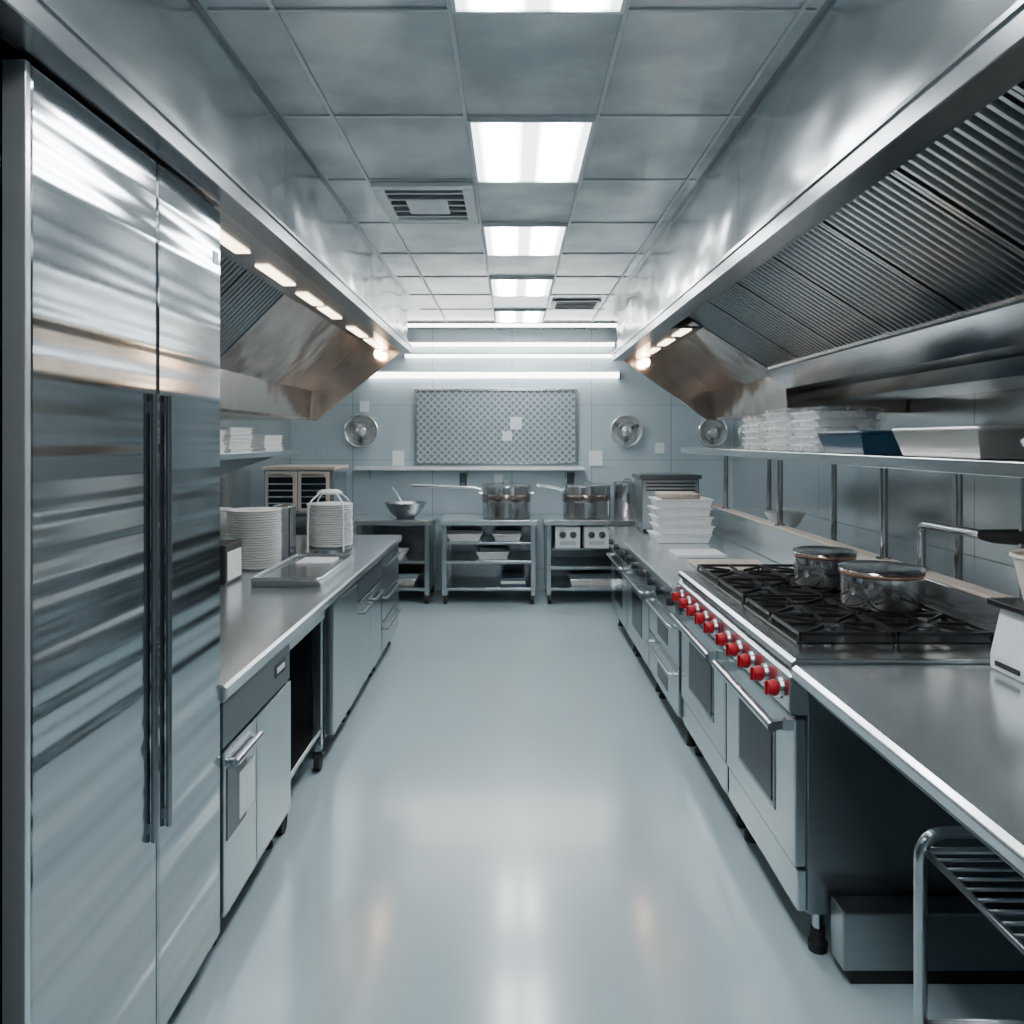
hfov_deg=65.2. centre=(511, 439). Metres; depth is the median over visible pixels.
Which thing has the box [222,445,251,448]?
food tray
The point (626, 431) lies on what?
wall fan
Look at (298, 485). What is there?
countertop oven
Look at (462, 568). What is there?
work table
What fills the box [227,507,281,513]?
plate
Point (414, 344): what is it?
diffuser
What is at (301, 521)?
stand
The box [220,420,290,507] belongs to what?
wall
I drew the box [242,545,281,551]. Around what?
plate
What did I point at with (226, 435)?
food tray
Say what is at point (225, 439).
food tray
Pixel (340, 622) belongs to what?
base cabinet
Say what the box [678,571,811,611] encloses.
cooktop
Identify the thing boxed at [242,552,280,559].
plate
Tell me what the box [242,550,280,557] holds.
plate
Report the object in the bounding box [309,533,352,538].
plate
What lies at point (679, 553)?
cutting board
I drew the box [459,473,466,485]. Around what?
soap dispenser
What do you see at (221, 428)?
food tray
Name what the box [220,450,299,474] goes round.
wall shelf
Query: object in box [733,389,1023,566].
wall
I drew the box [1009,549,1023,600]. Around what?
plastic tub
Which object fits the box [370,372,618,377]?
diffuser
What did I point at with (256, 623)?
countertop
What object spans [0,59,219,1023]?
refrigerator
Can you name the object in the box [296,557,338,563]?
cutting board
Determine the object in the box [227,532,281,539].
plate
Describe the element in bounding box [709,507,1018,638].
backsplash
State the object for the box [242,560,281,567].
plate
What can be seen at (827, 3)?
trim
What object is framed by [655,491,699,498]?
folded towel
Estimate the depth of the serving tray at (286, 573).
4.62 m
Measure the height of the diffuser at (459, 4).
0.012 m
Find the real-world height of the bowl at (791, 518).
0.112 m
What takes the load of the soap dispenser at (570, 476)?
attached to the wall at (663, 418)
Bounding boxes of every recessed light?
[451,0,626,13]
[467,118,594,182]
[482,224,567,255]
[490,278,553,296]
[494,310,545,322]
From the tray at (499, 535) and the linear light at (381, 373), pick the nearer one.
the tray at (499, 535)
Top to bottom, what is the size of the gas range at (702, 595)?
1.024 m
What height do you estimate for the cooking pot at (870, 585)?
0.161 m
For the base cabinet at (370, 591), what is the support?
on the floor
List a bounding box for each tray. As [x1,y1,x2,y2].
[220,427,252,430]
[222,438,252,441]
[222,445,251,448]
[224,434,253,437]
[224,442,250,444]
[224,448,253,451]
[225,431,252,434]
[240,441,282,444]
[250,444,282,447]
[250,554,354,586]
[251,438,282,440]
[252,435,282,437]
[252,447,283,450]
[399,548,408,558]
[399,574,419,585]
[447,530,482,540]
[476,548,509,558]
[492,530,521,540]
[567,574,610,585]
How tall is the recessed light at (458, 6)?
0.020 m
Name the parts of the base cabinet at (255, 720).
recess plate, door, handle, door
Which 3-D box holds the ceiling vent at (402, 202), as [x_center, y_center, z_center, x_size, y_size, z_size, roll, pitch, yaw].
[-0.435,-1.231,4.180,0.490,0.034,0.640,0,0,0]
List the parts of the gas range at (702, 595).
knob, knob, knob, knob, leg, control panel, oven door, drawer, knob, burner, leg, burner, burner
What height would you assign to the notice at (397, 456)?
0.170 m
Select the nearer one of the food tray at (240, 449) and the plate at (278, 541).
the plate at (278, 541)
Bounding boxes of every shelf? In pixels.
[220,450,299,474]
[354,467,583,478]
[399,552,424,563]
[399,577,424,590]
[447,535,530,543]
[447,552,530,563]
[447,577,530,590]
[551,541,611,549]
[551,557,610,568]
[551,577,610,590]
[925,847,1023,954]
[927,1019,1023,1023]
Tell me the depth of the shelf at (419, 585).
8.30 m
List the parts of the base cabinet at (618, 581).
handle, control panel, door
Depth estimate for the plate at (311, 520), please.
5.50 m
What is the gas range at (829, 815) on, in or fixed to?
on the floor
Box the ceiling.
[198,0,825,329]
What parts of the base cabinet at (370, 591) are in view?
door, handle, door, handle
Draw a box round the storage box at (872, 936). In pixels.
[831,896,1023,983]
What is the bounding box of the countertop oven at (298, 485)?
[261,465,348,513]
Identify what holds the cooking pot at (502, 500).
on the work table
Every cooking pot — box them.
[412,481,535,518]
[536,481,610,518]
[613,478,634,516]
[792,546,857,587]
[838,560,926,612]
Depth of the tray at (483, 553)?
8.37 m
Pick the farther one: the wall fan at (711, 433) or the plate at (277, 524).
the wall fan at (711, 433)
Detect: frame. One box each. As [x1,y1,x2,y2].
[276,611,324,833]
[816,700,1023,877]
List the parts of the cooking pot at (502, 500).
long handle, lid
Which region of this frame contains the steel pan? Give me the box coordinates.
[892,426,1023,458]
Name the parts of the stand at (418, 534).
panel, panel, panel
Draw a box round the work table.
[439,514,537,603]
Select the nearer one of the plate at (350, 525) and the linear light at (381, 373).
the plate at (350, 525)
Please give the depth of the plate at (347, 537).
5.51 m
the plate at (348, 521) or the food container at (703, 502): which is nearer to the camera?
the plate at (348, 521)
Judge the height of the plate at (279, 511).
0.026 m
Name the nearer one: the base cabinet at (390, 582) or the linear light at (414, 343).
the base cabinet at (390, 582)
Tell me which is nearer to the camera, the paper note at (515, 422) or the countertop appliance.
the countertop appliance
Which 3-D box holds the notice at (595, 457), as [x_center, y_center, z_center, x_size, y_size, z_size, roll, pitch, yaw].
[0.945,0.205,9.041,0.150,0.170,0.013,0,0,0]
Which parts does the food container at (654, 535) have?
lid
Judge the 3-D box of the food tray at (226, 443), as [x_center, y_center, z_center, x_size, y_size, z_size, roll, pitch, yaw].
[-2.058,0.023,5.597,0.340,0.024,0.460,0,0,0]
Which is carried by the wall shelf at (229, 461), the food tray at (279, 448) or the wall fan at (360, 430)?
the food tray at (279, 448)
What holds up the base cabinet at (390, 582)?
on the floor
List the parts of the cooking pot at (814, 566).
lid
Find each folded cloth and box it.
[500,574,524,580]
[500,581,524,583]
[500,584,524,586]
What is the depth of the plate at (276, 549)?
4.89 m
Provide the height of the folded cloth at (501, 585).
0.028 m
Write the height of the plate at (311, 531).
0.026 m
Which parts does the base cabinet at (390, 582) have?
drawer, drawer, drawer, handle, handle, handle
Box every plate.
[220,507,232,512]
[226,513,280,518]
[226,518,280,523]
[226,525,280,531]
[226,528,281,534]
[226,530,280,536]
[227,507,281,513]
[227,510,281,516]
[227,515,281,521]
[227,520,281,526]
[227,523,281,528]
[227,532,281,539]
[227,535,281,541]
[228,537,281,544]
[242,540,281,546]
[242,543,280,549]
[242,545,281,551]
[242,548,280,554]
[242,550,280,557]
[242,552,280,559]
[242,555,281,562]
[242,557,281,564]
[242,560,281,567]
[242,563,276,570]
[306,516,352,520]
[306,518,351,522]
[306,522,351,527]
[306,524,351,529]
[306,529,352,534]
[306,531,352,536]
[306,537,352,543]
[306,539,352,545]
[307,502,352,506]
[307,504,352,509]
[309,507,352,511]
[309,509,352,513]
[309,511,352,515]
[309,513,352,518]
[309,520,352,524]
[309,526,352,531]
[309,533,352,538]
[309,535,352,540]
[309,542,352,548]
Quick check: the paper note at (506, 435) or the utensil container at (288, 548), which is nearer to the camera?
the utensil container at (288, 548)
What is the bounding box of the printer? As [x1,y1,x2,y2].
[220,540,241,585]
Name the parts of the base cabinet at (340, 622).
door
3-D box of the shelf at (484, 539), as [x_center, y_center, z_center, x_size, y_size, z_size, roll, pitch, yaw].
[-0.240,1.070,8.625,0.900,0.020,0.690,0,0,0]
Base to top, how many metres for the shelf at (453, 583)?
0.030 m
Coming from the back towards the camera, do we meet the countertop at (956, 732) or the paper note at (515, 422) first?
the paper note at (515, 422)
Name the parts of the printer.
panel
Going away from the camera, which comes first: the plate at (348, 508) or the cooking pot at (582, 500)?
the plate at (348, 508)
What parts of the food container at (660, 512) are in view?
lid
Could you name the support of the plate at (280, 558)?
on the plate at (278, 561)
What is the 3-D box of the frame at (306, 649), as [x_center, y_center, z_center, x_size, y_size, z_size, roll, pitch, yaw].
[-1.433,1.280,3.800,0.930,0.840,0.770,0,0,0]
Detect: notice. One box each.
[360,401,368,411]
[392,451,403,465]
[494,474,502,482]
[589,451,601,465]
[655,443,663,452]
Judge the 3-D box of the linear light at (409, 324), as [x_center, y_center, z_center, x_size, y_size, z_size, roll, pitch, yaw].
[-0.025,-1.225,8.500,2.390,0.050,0.100,0,0,0]
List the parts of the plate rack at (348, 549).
guide rod, guide rod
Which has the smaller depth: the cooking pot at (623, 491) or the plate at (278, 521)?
the plate at (278, 521)
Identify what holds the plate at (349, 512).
on the plate at (350, 514)
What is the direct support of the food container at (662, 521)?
on the food container at (663, 530)
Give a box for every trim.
[191,0,407,295]
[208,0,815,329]
[616,0,832,295]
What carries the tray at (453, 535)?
on the work table
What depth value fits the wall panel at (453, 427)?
9.03 m
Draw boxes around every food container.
[647,505,712,516]
[647,530,712,542]
[648,497,713,507]
[648,513,713,525]
[649,522,715,534]
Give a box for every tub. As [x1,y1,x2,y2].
[817,430,902,454]
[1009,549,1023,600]
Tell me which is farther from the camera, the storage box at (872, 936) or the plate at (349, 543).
the plate at (349, 543)
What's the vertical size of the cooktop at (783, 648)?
0.045 m
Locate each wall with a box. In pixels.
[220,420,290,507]
[291,330,732,589]
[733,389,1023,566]
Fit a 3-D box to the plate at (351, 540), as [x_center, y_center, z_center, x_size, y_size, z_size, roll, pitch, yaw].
[-1.281,0.721,5.622,0.320,0.026,0.320,0,0,0]
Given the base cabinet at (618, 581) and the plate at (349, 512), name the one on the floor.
the base cabinet at (618, 581)
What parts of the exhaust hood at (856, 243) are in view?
bulb, panel, smooth panel, panel, panel, panel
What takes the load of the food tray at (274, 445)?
on the food tray at (279, 448)
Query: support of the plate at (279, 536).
on the plate at (280, 538)
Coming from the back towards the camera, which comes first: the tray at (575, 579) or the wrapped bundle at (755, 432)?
the tray at (575, 579)
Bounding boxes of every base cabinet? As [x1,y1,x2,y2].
[212,643,290,946]
[313,582,357,758]
[346,560,383,713]
[371,544,400,671]
[606,535,635,651]
[622,550,659,691]
[645,571,695,746]
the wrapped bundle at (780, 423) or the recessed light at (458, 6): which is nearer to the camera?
the recessed light at (458, 6)
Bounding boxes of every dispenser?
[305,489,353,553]
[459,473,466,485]
[567,473,573,482]
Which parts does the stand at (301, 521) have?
door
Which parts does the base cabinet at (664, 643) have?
knob, knob, handle, handle, control panel, drawer, drawer, knob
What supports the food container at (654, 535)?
on the countertop at (656, 558)
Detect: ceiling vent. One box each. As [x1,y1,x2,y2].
[371,182,477,222]
[550,300,601,309]
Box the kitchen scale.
[987,597,1023,682]
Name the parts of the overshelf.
post, post, post, post, post, post, post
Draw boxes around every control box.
[554,525,579,547]
[582,525,608,547]
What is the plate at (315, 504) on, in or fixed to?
on the plate at (350, 505)
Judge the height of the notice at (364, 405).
0.120 m
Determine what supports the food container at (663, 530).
on the food container at (654, 535)
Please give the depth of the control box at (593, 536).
8.30 m
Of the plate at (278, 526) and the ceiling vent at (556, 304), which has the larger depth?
the ceiling vent at (556, 304)
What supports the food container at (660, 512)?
on the food container at (662, 521)
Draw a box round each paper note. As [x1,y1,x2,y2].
[502,431,511,440]
[510,417,521,428]
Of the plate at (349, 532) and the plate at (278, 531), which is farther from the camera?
the plate at (349, 532)
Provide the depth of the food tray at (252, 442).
5.97 m
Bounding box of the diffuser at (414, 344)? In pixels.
[410,343,614,345]
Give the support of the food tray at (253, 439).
on the food tray at (252, 442)
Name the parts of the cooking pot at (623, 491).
lid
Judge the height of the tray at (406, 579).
0.077 m
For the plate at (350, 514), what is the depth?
5.50 m
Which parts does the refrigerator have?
edge trim, door, handle, handle, door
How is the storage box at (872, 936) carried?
on the floor
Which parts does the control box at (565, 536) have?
label plate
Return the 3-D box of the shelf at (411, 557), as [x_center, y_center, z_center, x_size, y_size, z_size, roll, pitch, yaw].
[-1.230,1.265,8.625,0.680,0.030,0.690,0,0,0]
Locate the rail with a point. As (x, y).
(964, 586)
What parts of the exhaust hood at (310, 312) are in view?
panel, panel, smooth panel, panel, bulb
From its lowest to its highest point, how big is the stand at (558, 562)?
0.870 m
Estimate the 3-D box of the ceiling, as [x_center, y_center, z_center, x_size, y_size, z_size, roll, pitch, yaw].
[0.000,-1.300,3.225,5.200,0.100,11.850,0,0,0]
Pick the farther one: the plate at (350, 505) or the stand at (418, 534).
the stand at (418, 534)
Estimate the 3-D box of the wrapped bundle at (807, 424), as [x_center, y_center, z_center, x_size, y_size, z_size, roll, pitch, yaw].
[1.690,-0.060,4.200,0.387,0.242,0.407,0,0,0]
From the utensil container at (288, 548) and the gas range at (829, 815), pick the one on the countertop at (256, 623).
the utensil container at (288, 548)
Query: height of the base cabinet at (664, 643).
0.840 m
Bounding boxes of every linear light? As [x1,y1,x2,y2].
[370,370,620,378]
[403,352,612,357]
[407,322,616,326]
[408,341,616,346]
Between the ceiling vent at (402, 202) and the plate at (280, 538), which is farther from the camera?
the plate at (280, 538)
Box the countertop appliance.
[632,473,701,531]
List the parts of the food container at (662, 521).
lid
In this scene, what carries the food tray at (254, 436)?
on the food tray at (253, 439)
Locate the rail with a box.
[711,503,1012,598]
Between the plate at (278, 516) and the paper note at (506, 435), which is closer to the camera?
the plate at (278, 516)
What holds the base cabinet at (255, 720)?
on the floor
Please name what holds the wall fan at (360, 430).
attached to the wall at (663, 418)
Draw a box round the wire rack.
[913,824,1023,1023]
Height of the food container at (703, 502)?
0.066 m
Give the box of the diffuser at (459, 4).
[455,0,621,8]
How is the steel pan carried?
on the overshelf
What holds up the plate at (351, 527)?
on the plate at (311, 531)
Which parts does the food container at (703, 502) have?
lid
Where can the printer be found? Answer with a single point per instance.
(230, 550)
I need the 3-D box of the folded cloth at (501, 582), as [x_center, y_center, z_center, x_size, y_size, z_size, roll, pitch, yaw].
[0.010,1.485,8.475,0.260,0.028,0.290,0,0,0]
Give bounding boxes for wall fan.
[343,414,378,447]
[610,415,642,447]
[697,419,727,447]
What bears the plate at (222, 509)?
on the plate
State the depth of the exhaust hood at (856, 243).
2.77 m
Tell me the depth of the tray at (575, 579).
8.38 m
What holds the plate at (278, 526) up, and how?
on the plate at (276, 529)
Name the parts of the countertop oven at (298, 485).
handle, door, handle, door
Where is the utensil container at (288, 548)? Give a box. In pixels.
[272,504,296,560]
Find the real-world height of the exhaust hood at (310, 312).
1.078 m
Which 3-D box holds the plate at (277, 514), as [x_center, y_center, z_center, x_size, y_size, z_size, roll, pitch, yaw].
[-1.611,0.476,5.000,0.330,0.026,0.330,0,0,0]
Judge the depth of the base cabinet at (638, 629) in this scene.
5.78 m
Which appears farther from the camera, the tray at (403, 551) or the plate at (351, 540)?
the tray at (403, 551)
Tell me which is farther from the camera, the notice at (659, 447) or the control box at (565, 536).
the notice at (659, 447)
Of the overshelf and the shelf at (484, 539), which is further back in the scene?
the shelf at (484, 539)
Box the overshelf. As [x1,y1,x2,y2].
[681,447,1023,596]
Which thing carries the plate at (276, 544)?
on the plate at (278, 546)
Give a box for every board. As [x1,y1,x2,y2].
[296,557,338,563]
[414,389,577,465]
[669,549,726,557]
[687,559,775,569]
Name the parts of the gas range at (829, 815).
knob, knob, knob, handle, leg, knob, control panel, oven door, drawer, knob, burner, leg, burner, burner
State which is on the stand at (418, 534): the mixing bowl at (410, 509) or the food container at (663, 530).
the mixing bowl at (410, 509)
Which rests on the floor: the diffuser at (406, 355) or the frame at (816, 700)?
the frame at (816, 700)
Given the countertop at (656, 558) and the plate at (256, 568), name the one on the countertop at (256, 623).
the plate at (256, 568)
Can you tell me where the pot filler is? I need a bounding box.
[917,520,1023,571]
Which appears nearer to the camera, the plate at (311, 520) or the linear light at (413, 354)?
the plate at (311, 520)
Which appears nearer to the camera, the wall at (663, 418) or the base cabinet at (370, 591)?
the base cabinet at (370, 591)
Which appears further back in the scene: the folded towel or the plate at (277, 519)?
the folded towel
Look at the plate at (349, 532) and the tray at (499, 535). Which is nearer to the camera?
the plate at (349, 532)
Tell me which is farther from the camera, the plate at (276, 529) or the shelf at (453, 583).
the shelf at (453, 583)
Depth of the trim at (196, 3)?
3.02 m
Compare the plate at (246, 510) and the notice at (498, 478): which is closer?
the plate at (246, 510)
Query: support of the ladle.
in the mixing bowl at (410, 509)
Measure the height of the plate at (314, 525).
0.026 m
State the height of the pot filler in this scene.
0.264 m
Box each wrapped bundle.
[742,418,795,449]
[764,412,812,450]
[791,411,879,451]
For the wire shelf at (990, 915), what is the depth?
1.75 m
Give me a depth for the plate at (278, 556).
4.90 m
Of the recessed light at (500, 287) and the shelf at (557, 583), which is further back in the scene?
the shelf at (557, 583)
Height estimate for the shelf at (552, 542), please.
0.015 m
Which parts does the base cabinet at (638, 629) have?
handle, control panel, door, knob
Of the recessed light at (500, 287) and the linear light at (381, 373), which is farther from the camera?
the linear light at (381, 373)
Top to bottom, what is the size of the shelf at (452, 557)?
0.030 m
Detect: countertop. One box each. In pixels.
[220,535,401,701]
[607,527,785,593]
[791,665,1023,875]
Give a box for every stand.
[296,514,306,534]
[354,514,437,603]
[541,514,636,603]
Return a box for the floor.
[166,590,1023,1023]
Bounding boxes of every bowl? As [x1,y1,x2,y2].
[384,501,426,518]
[764,510,805,527]
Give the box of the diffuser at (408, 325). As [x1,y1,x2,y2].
[407,324,616,326]
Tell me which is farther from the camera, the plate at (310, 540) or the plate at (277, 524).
the plate at (310, 540)
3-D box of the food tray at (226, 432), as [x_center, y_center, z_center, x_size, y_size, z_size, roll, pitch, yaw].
[-2.055,-0.051,5.597,0.340,0.024,0.460,0,0,0]
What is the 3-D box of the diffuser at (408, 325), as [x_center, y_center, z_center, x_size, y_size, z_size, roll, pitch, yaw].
[-0.025,-1.218,8.505,2.350,0.025,0.090,0,0,0]
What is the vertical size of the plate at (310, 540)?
0.026 m
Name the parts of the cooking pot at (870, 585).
lid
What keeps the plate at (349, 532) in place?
on the plate at (350, 534)
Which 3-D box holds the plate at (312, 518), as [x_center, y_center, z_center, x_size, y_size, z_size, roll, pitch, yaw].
[-1.281,0.550,5.620,0.320,0.026,0.320,0,0,0]
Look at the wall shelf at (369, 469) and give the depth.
8.85 m
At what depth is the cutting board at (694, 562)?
5.11 m
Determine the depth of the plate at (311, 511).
5.50 m
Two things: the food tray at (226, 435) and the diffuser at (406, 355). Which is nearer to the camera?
the food tray at (226, 435)
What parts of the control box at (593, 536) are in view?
label plate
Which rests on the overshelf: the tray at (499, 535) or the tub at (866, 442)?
the tub at (866, 442)
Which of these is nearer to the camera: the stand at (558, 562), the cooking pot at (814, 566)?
the cooking pot at (814, 566)
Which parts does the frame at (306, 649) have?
panel, frame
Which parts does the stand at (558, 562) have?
panel, panel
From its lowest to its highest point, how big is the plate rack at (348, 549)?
0.455 m
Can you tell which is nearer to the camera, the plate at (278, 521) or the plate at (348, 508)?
the plate at (278, 521)
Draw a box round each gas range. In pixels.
[669,564,842,828]
[712,597,1023,954]
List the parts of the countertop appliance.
lid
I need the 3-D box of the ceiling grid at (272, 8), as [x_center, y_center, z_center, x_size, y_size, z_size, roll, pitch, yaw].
[0.000,-1.246,3.225,1.760,0.007,11.650,0,0,0]
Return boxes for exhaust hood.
[0,0,412,419]
[611,0,1023,419]
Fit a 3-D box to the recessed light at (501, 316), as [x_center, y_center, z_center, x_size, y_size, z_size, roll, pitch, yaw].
[0.075,-1.240,8.020,0.494,0.020,0.740,0,0,0]
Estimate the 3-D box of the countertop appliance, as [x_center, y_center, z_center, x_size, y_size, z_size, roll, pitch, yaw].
[1.370,0.549,7.120,0.540,0.499,0.440,0,0,0]
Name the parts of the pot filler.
arm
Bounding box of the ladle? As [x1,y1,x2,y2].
[392,487,404,503]
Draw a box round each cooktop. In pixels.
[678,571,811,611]
[723,605,991,668]
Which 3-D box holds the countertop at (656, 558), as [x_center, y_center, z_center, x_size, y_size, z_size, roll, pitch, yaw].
[1.298,0.828,5.895,0.845,0.055,3.010,0,0,0]
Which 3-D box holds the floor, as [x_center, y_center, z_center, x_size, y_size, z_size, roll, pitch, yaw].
[0.000,1.750,3.225,5.200,0.100,11.850,0,0,0]
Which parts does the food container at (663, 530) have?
lid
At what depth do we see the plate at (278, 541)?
4.89 m
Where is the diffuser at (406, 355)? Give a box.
[405,354,611,357]
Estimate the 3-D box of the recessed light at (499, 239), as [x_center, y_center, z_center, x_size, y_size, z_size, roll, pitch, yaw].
[0.075,-1.240,4.980,0.494,0.020,0.740,0,0,0]
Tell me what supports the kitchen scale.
on the countertop at (956, 732)
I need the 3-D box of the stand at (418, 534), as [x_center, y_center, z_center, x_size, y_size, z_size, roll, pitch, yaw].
[-1.230,1.265,8.622,0.800,0.870,0.744,0,0,0]
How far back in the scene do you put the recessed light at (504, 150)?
3.40 m
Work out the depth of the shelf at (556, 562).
8.49 m
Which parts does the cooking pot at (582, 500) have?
long handle, lid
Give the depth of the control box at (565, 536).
8.30 m

